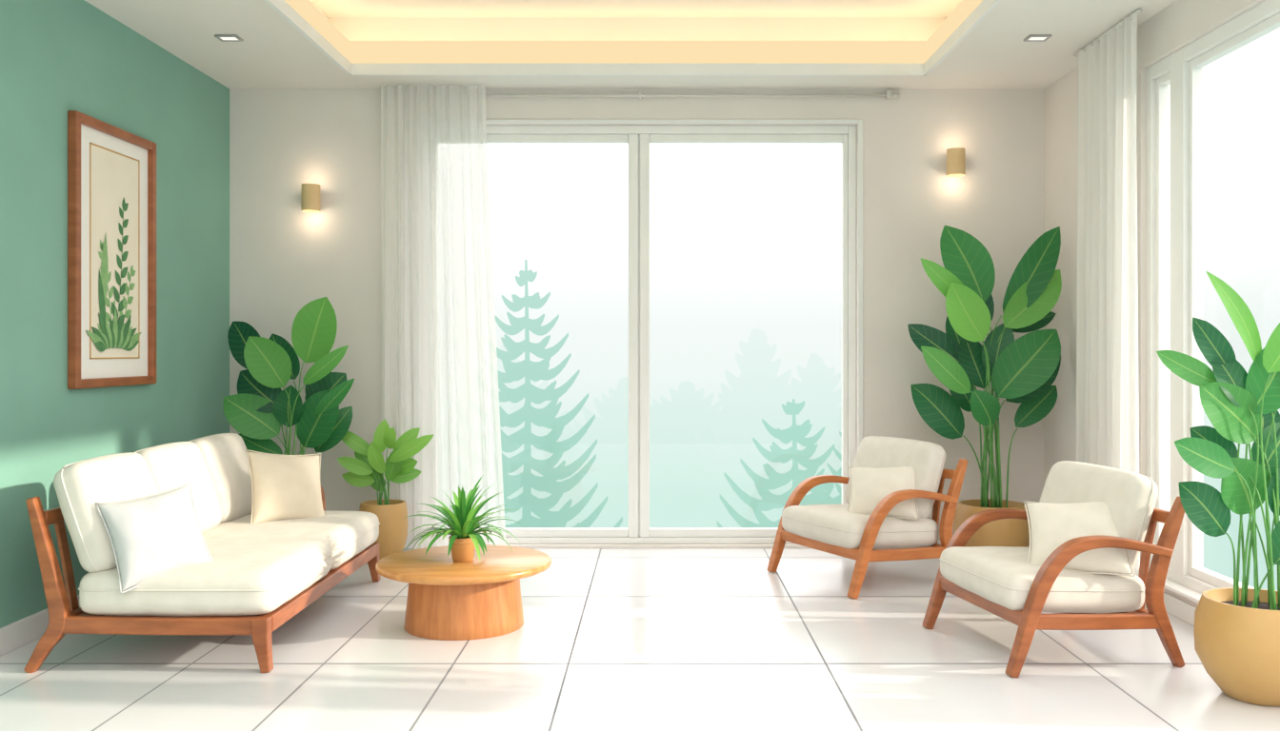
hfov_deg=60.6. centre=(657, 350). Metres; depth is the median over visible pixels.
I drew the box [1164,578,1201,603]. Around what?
sill
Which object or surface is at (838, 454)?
conifer tree
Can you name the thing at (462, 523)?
spider plant
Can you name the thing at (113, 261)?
illustration
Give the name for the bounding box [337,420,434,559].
plant
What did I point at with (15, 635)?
baseboard
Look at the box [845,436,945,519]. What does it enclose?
cushion
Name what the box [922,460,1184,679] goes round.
armchair
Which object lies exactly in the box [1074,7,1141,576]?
sheer curtain
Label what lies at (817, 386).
conifer tree
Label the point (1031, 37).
recessed light
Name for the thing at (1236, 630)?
rubber plant
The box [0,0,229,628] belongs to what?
wall
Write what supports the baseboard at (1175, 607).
attached to the wall at (1183, 22)
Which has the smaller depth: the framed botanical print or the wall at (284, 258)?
the framed botanical print
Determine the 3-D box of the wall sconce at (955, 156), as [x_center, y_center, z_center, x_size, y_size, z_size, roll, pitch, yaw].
[1.928,-1.213,7.079,0.116,0.170,0.143,0,0,0]
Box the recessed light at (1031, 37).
[1023,34,1051,41]
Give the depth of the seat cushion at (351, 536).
5.55 m
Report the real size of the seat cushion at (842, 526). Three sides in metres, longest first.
0.707 x 0.634 x 0.194 m
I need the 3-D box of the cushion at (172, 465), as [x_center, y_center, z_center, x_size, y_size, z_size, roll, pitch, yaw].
[-2.319,0.684,5.275,0.216,0.476,0.563,-19,0,0]
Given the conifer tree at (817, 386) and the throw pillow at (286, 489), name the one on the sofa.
the throw pillow at (286, 489)
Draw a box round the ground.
[504,358,1279,591]
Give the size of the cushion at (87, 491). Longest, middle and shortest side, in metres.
0.573 x 0.476 x 0.216 m
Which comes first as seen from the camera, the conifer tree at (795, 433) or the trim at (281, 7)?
the trim at (281, 7)
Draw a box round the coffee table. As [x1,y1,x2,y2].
[375,544,551,640]
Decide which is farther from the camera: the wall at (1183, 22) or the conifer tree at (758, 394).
the conifer tree at (758, 394)
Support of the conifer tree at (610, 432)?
on the ground
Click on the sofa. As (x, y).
(208, 535)
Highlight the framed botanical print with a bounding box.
[67,110,156,389]
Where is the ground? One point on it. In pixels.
(682, 493)
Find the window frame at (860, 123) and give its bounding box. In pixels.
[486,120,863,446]
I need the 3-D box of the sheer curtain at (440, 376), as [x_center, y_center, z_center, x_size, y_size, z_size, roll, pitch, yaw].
[-1.367,-0.211,7.015,0.806,2.970,0.094,0,0,0]
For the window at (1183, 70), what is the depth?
5.38 m
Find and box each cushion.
[53,452,159,573]
[79,538,331,617]
[135,441,221,534]
[191,433,252,522]
[202,510,379,570]
[781,503,938,549]
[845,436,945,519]
[940,546,1144,613]
[1030,460,1158,571]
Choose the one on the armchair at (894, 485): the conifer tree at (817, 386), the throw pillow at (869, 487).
the throw pillow at (869, 487)
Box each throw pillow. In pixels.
[98,484,211,591]
[248,451,323,523]
[848,466,917,519]
[1026,501,1131,574]
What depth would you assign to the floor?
4.45 m
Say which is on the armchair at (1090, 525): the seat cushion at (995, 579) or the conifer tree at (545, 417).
the seat cushion at (995, 579)
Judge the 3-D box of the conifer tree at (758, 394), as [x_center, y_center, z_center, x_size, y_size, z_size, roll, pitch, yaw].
[1.750,1.019,19.000,1.992,2.850,1.309,0,0,29]
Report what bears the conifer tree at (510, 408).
on the ground
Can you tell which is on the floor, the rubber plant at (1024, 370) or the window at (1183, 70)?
the rubber plant at (1024, 370)
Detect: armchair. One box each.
[766,436,967,599]
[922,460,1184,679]
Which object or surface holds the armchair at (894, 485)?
on the floor
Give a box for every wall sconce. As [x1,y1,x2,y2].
[301,183,319,212]
[946,147,965,177]
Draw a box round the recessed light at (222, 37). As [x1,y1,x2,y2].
[214,34,243,41]
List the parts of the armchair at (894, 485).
rail, rail, rail, leg post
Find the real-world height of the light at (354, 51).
0.150 m
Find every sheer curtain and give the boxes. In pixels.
[380,84,506,549]
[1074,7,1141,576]
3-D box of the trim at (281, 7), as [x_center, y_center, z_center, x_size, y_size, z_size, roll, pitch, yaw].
[-0.117,-1.726,3.672,3.565,0.070,6.145,0,0,0]
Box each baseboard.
[0,595,79,657]
[1163,592,1196,626]
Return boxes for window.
[486,125,856,543]
[1146,0,1279,594]
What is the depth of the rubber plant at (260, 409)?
6.59 m
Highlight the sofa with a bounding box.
[23,433,380,673]
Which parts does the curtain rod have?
rod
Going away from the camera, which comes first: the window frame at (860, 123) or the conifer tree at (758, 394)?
the window frame at (860, 123)
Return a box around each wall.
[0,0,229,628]
[229,89,1044,548]
[1044,0,1264,607]
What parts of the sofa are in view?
leg post, rail, rail, rail, leg, rail, arm, leg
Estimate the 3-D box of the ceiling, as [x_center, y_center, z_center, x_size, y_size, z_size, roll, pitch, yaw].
[-0.105,-1.931,3.400,5.770,0.450,8.000,0,0,0]
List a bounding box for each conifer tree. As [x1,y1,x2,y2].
[494,260,622,527]
[497,344,589,476]
[564,377,696,463]
[652,380,728,458]
[695,326,821,474]
[717,399,841,527]
[783,353,841,468]
[826,431,841,499]
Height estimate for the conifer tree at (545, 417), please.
3.175 m
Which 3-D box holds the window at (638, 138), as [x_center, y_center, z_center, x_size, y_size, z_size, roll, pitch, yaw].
[-0.120,-0.103,7.250,2.860,2.754,0.100,0,0,0]
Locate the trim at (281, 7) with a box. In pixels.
[263,0,1001,76]
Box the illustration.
[86,234,140,349]
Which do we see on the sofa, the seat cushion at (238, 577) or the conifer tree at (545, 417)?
the seat cushion at (238, 577)
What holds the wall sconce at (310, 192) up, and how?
attached to the wall at (284, 258)
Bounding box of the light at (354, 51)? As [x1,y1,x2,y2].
[284,0,982,63]
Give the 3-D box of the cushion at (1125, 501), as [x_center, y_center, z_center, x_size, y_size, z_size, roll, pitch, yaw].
[1.908,0.729,4.832,0.202,0.454,0.672,20,-4,-10]
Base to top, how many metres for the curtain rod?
0.050 m
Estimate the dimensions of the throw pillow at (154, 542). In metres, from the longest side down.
0.380 x 0.380 x 0.171 m
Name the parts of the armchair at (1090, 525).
rail, rail, rail, rail, leg post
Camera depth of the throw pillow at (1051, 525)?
4.55 m
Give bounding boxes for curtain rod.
[485,90,899,99]
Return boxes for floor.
[0,548,1279,730]
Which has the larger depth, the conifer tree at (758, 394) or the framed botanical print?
the conifer tree at (758, 394)
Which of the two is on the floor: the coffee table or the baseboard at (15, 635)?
the coffee table
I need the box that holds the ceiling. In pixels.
[84,0,1176,89]
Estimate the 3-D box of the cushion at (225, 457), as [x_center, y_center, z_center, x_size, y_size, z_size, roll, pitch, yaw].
[-2.319,0.684,5.855,0.216,0.476,0.563,-19,0,0]
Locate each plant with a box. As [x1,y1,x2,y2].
[223,297,354,456]
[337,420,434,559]
[401,476,519,562]
[907,225,1061,547]
[1156,271,1279,707]
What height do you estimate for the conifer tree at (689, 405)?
1.953 m
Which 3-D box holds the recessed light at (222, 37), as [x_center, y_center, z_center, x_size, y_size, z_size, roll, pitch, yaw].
[-2.330,-1.700,5.960,0.120,0.012,0.100,0,0,0]

